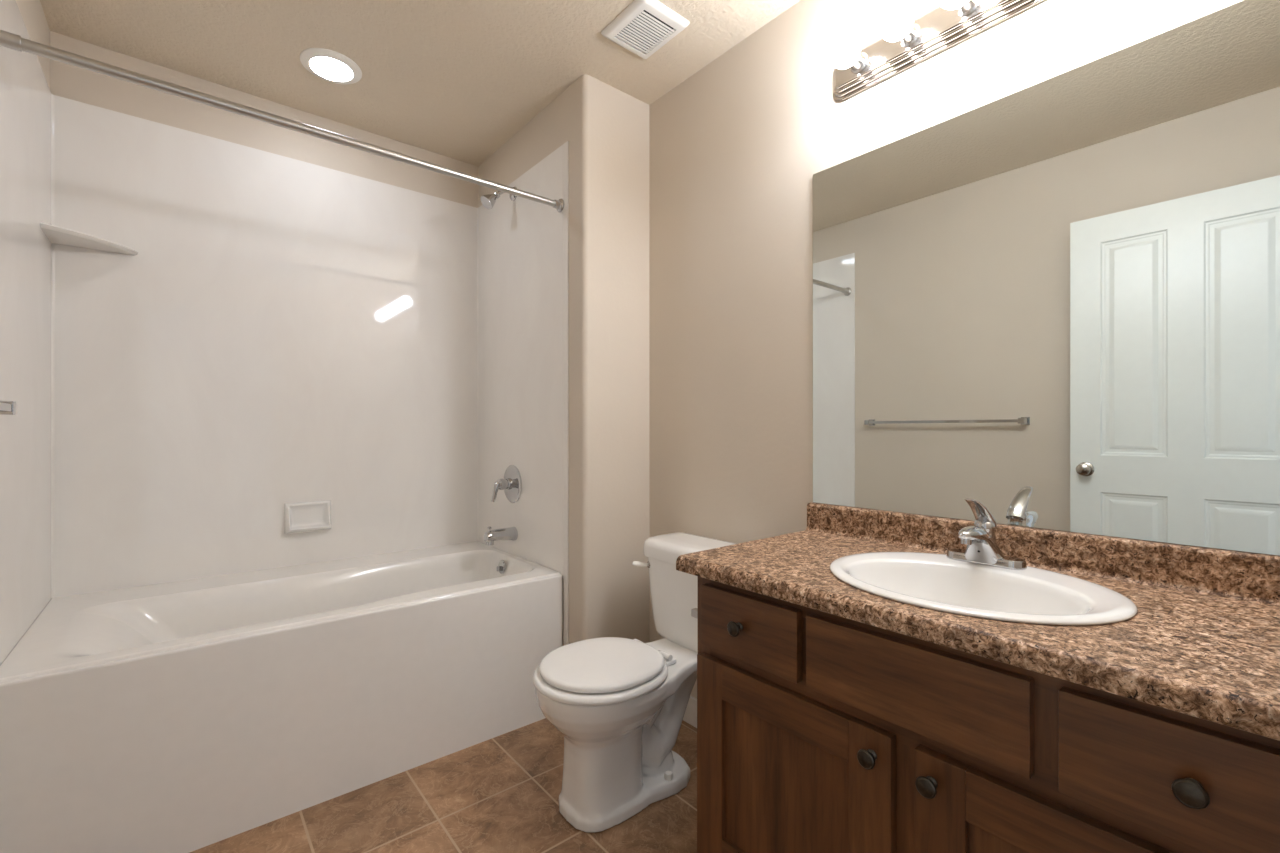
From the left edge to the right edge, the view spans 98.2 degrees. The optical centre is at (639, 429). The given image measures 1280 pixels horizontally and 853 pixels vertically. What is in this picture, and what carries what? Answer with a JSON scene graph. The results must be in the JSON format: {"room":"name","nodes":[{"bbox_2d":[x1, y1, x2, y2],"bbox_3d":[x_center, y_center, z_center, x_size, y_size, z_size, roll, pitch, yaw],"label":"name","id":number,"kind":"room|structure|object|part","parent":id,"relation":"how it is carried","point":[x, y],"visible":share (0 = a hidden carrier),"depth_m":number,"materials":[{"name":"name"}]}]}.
{"room":"bathroom","nodes":[
{"label":"bathroom","id":0,"kind":"room"},
{"bbox_2d":[16,0,49,88],"bbox_3d":[-1.185,-0.116,0.802,0.120,2.466,2.914,0,0,-40],"label":"wall","id":1,"kind":"structure","parent":0,"point":[32,13],"depth_m":1.71,"materials":[{"name":"paint"}]},
{"bbox_2d":[0,0,51,665],"bbox_3d":[-1.719,-0.009,1.545,0.005,2.252,0.858,0,0,-40],"label":"surround panel","id":2,"kind":"object","parent":1,"relation":"attached to","point":[25,93],"visible":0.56,"depth_m":1.55,"materials":[{"name":"white plastic"}]},
{"bbox_2d":[0,401,16,414],"bbox_3d":[-1.086,-0.046,0.833,0.072,0.040,0.856,0,0,-40],"label":"towel bar","id":3,"kind":"object","parent":2,"relation":"attached to","point":[6,407],"visible":1,"depth_m":1.15,"materials":[{"name":"silver metal"}]},
{"bbox_2d":[0,29,563,211],"bbox_3d":[-0.895,-0.895,1.733,1.504,0.054,0.054,0,0,-40],"label":"shower curtain rod","id":4,"kind":"object","parent":2,"relation":"attached to","point":[9,40],"visible":1,"depth_m":1.53,"materials":[{"name":"silver metal"}]},
{"bbox_2d":[50,31,478,207],"bbox_3d":[-1.440,-0.116,2.408,1.536,2.466,0.115,0,0,-40],"label":"wall","id":5,"kind":"structure","parent":0,"point":[68,81],"depth_m":2.21,"materials":[{"name":"paint"}]},
{"bbox_2d":[51,93,478,597],"bbox_3d":[-1.407,-0.273,2.352,1.505,1.723,0.014,0,0,-40],"label":"surround panel","id":6,"kind":"object","parent":5,"relation":"attached to","point":[279,330],"visible":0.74,"depth_m":2.20,"materials":[{"name":"white plastic"}]},
{"bbox_2d":[40,222,137,254],"bbox_3d":[-1.841,-0.638,1.866,0.218,0.014,0.198,0,0,-40],"label":"corner shelf","id":7,"kind":"object","parent":6,"relation":"attached to","point":[55,234],"visible":1,"depth_m":1.85,"materials":[{"name":"white plastic"}]},
{"bbox_2d":[285,500,330,533],"bbox_3d":[-1.392,0.367,2.332,0.170,0.124,0.052,0,0,-40],"label":"soap dish","id":8,"kind":"object","parent":6,"relation":"attached to","point":[314,515],"visible":1,"depth_m":2.34,"materials":[{"name":"ceramic"}]},
{"bbox_2d":[40,0,799,166],"bbox_3d":[-0.392,-1.399,1.381,2.080,0.100,3.034,0,0,-40],"label":"ceiling","id":9,"kind":"structure","parent":0,"point":[455,79],"depth_m":1.97,"materials":[{"name":"beige paint"}]},
{"bbox_2d":[300,48,361,83],"bbox_3d":[-1.145,-1.341,2.058,0.202,0.016,0.202,0,0,-40],"label":"recessed light","id":10,"kind":"object","parent":9,"relation":"in","point":[332,66],"visible":1,"depth_m":2.04,"materials":[{"name":"white plastic"}]},
{"bbox_2d":[601,0,689,58],"bbox_3d":[0.016,-1.341,1.859,0.202,0.016,0.230,0,0,-40],"label":"exhaust fan","id":11,"kind":"object","parent":9,"relation":"attached to","point":[644,26],"visible":1,"depth_m":1.84,"materials":[{"name":"white plastic"}]},
{"bbox_2d":[189,718,696,852],"bbox_3d":[0.070,1.157,0.823,2.080,0.080,4.482,0,0,-40],"label":"floor","id":12,"kind":"structure","parent":0,"point":[499,794],"depth_m":1.61,"materials":[{"name":"tile"}]},
{"bbox_2d":[0,541,562,852],"bbox_3d":[-1.146,0.843,2.036,1.504,0.549,0.821,0,0,-40],"label":"bathtub","id":13,"kind":"object","parent":12,"relation":"on","point":[186,716],"visible":0.98,"depth_m":1.64,"materials":[{"name":"ceramic"}]},
{"bbox_3d":[-0.619,0.614,2.484,0.017,0.060,0.060,0,0,-40],"label":"overflow plate","id":14,"kind":"part","parent":13,"relation":"part of","materials":[{"name":"silver metal"}]},
{"bbox_2d":[533,532,736,832],"bbox_3d":[0.004,0.752,1.757,0.722,0.728,0.438,0,0,-40],"label":"toilet","id":15,"kind":"object","parent":12,"relation":"on","point":[618,705],"visible":0.95,"depth_m":1.61,"materials":[{"name":"ceramic"}]},
{"bbox_3d":[-0.118,0.718,1.653,0.401,0.021,0.372,0,0,-40],"label":"seat","id":16,"kind":"part","parent":15,"relation":"part of","materials":[{"name":"plastic"}]},
{"bbox_3d":[-0.114,0.693,1.656,0.374,0.023,0.344,0,0,-40],"label":"seat lid","id":17,"kind":"part","parent":15,"relation":"part of","materials":[{"name":"plastic"}]},
{"bbox_3d":[-0.001,0.920,1.750,0.688,0.392,0.354,0,0,-40],"label":"bowl","id":18,"kind":"part","parent":15,"relation":"part of","materials":[{"name":"ceramic"}]},
{"bbox_3d":[0.001,0.484,2.001,0.055,0.016,0.018,0,0,27],"label":"lever arm","id":19,"kind":"part","parent":15,"relation":"part of","materials":[{"name":"white plastic"}]},
{"bbox_3d":[0.204,0.594,1.920,0.198,0.285,0.410,0,0,-40],"label":"tank","id":20,"kind":"part","parent":15,"relation":"part of","materials":[{"name":"ceramic"}]},
{"bbox_3d":[0.201,0.421,1.917,0.214,0.067,0.434,0,0,-40],"label":"tank lid","id":21,"kind":"part","parent":15,"relation":"part of","materials":[{"name":"ceramic"}]},
{"bbox_2d":[697,576,1279,852],"bbox_3d":[0.654,0.730,1.112,0.569,0.774,1.038,0,0,-40],"label":"vanity cabinet","id":22,"kind":"object","parent":12,"relation":"on","point":[818,731],"visible":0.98,"depth_m":0.92,"materials":[{"name":"brown wood"}]},
{"bbox_2d":[691,608,697,618],"bbox_3d":[0.210,0.471,1.456,0.174,0.036,0.058,0,0,-40],"label":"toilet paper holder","id":23,"kind":"object","parent":22,"relation":"attached to","point":[694,612],"visible":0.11,"depth_m":1.42,"materials":[{"name":"silver metal"}]},
{"bbox_3d":[0.211,0.437,1.222,0.027,0.033,0.033,0,0,-40],"label":"knob","id":24,"kind":"part","parent":22,"relation":"part of","materials":[{"name":"grey metal"}]},
{"bbox_3d":[0.238,0.440,1.226,0.020,0.144,0.268,0,0,-40],"label":"drawer","id":25,"kind":"part","parent":22,"relation":"part of","materials":[{"name":"brown wood"}]},
{"bbox_3d":[0.299,0.779,1.160,0.007,0.328,0.321,0,0,-40],"label":"panel","id":26,"kind":"part","parent":22,"relation":"part of","materials":[{"name":"brown wood"}]},
{"bbox_3d":[0.295,0.779,1.157,0.020,0.480,0.473,0,0,-40],"label":"door","id":27,"kind":"part","parent":22,"relation":"part of","materials":[{"name":"brown wood"}]},
{"bbox_3d":[0.406,0.583,0.986,0.027,0.033,0.033,0,0,-40],"label":"knob","id":28,"kind":"part","parent":22,"relation":"part of","materials":[{"name":"grey metal"}]},
{"bbox_3d":[0.471,0.582,0.907,0.027,0.033,0.033,0,0,-40],"label":"knob","id":29,"kind":"part","parent":22,"relation":"part of","materials":[{"name":"grey metal"}]},
{"bbox_2d":[676,502,1279,740],"bbox_3d":[0.647,0.283,1.120,0.572,0.119,1.066,0,0,-40],"label":"countertop","id":30,"kind":"structure","parent":22,"relation":"on","point":[1202,641],"depth_m":0.98,"materials":[{"name":"stone"}]},
{"bbox_2d":[830,552,1137,624],"bbox_3d":[0.647,0.368,1.112,0.455,0.145,0.523,0,0,-40],"label":"sink","id":31,"kind":"object","parent":30,"relation":"in","point":[1032,595],"visible":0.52,"depth_m":1.14,"materials":[{"name":"ceramic"}]},
{"bbox_2d":[946,498,1026,569],"bbox_3d":[0.734,0.222,1.209,0.154,0.151,0.159,0,0,-40],"label":"sink faucet","id":32,"kind":"object","parent":31,"relation":"on","point":[982,548],"visible":1,"depth_m":1.20,"materials":[{"name":"silver metal"}]},
{"bbox_3d":[0.747,0.199,1.220,0.120,0.106,0.042,0,0,-40],"label":"lever handle","id":33,"kind":"part","parent":32,"relation":"part of","materials":[{"name":"silver metal"}]},
{"bbox_3d":[0.732,0.250,1.208,0.150,0.084,0.100,0,0,-40],"label":"spout","id":34,"kind":"part","parent":32,"relation":"part of","materials":[{"name":"silver metal"}]},
{"bbox_3d":[0.772,0.288,1.241,0.054,0.019,0.159,0,0,-40],"label":"plate","id":35,"kind":"part","parent":32,"relation":"part of","materials":[{"name":"silver metal"}]},
{"bbox_3d":[0.626,0.779,0.765,0.007,0.328,0.322,0,0,-40],"label":"panel","id":36,"kind":"part","parent":22,"relation":"part of","materials":[{"name":"brown wood"}]},
{"bbox_3d":[0.622,0.779,0.762,0.020,0.480,0.474,0,0,-40],"label":"door","id":37,"kind":"part","parent":22,"relation":"part of","materials":[{"name":"brown wood"}]},
{"bbox_3d":[0.686,0.440,0.685,0.020,0.144,0.274,0,0,-40],"label":"drawer","id":38,"kind":"part","parent":22,"relation":"part of","materials":[{"name":"brown wood"}]},
{"bbox_3d":[0.667,0.437,0.671,0.027,0.033,0.033,0,0,-40],"label":"knob","id":39,"kind":"part","parent":22,"relation":"part of","materials":[{"name":"grey metal"}]},
{"bbox_2d":[479,74,648,645],"bbox_3d":[-0.385,-0.116,2.654,0.444,2.466,1.082,0,0,-40],"label":"wall","id":40,"kind":"structure","parent":0,"point":[606,128],"depth_m":2.18,"materials":[{"name":"paint"}]},
{"bbox_2d":[479,141,568,644],"bbox_3d":[-0.556,-0.009,2.508,0.005,2.252,0.858,0,0,-40],"label":"surround panel","id":41,"kind":"object","parent":40,"relation":"attached to","point":[524,243],"visible":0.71,"depth_m":2.43,"materials":[{"name":"white plastic"}]},
{"bbox_2d":[481,186,516,209],"bbox_3d":[-0.633,-1.042,2.475,0.156,0.131,0.065,0,0,-40],"label":"shower fixture","id":42,"kind":"object","parent":41,"relation":"attached to","point":[488,201],"visible":0.74,"depth_m":2.44,"materials":[{"name":"silver metal"}]},
{"bbox_2d":[483,526,517,545],"bbox_3d":[-0.625,0.466,2.474,0.143,0.080,0.060,0,0,-40],"label":"tub spout","id":43,"kind":"object","parent":41,"relation":"attached to","point":[510,533],"visible":1,"depth_m":2.45,"materials":[{"name":"silver metal"}]},
{"bbox_2d":[491,465,521,502],"bbox_3d":[-0.619,0.247,2.501,0.101,0.174,0.174,0,0,-40],"label":"shower valve","id":44,"kind":"object","parent":41,"relation":"attached to","point":[511,484],"visible":1,"depth_m":2.49,"materials":[{"name":"silver metal"}]},
{"bbox_3d":[-0.624,0.271,2.497,0.089,0.106,0.054,0,0,-40],"label":"lever handle","id":45,"kind":"part","parent":44,"relation":"part of","materials":[{"name":"silver metal"}]},
{"bbox_2d":[649,0,1274,698],"bbox_3d":[0.663,-0.116,1.643,0.120,2.466,1.852,0,0,-40],"label":"wall","id":46,"kind":"structure","parent":0,"point":[736,148],"depth_m":1.85,"materials":[{"name":"paint"}]},
{"bbox_2d":[683,696,696,727],"bbox_3d":[0.285,1.064,1.995,0.013,0.105,0.788,0,0,-40],"label":"baseboard","id":47,"kind":"structure","parent":46,"relation":"attached to","point":[690,716],"depth_m":2.09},
{"bbox_2d":[829,0,1045,101],"bbox_3d":[0.806,-1.026,1.256,0.152,0.120,0.900,0,0,-40],"label":"vanity light bar","id":48,"kind":"object","parent":46,"relation":"attached to","point":[906,41],"visible":1,"depth_m":1.42,"materials":[{"name":"silver metal"}]},
{"bbox_2d":[829,33,867,73],"bbox_3d":[0.570,-1.026,1.515,0.118,0.080,0.080,0,0,-40],"label":"bulb","id":49,"kind":"object","parent":48,"relation":"attached to","point":[846,54],"depth_m":1.49,"materials":[{"name":"white glass"}]},
{"bbox_2d":[879,2,919,46],"bbox_3d":[0.659,-1.026,1.407,0.118,0.080,0.080,0,0,-40],"label":"bulb","id":50,"kind":"object","parent":48,"relation":"attached to","point":[898,26],"depth_m":1.38,"materials":[{"name":"white glass"}]},
{"bbox_2d":[938,0,980,16],"bbox_3d":[0.749,-1.026,1.299,0.118,0.080,0.080,0,0,-40],"label":"bulb","id":51,"kind":"object","parent":48,"relation":"attached to","point":[953,8],"depth_m":1.32,"materials":[{"name":"white glass"}]},
{"bbox_2d":[813,0,1279,555],"bbox_3d":[0.867,-0.281,1.297,0.006,1.006,1.052,0,0,-40],"label":"wall mirror","id":52,"kind":"object","parent":46,"relation":"attached to","point":[1053,303],"visible":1,"depth_m":1.20,"materials":[{"name":"clear glass"}]}
]}

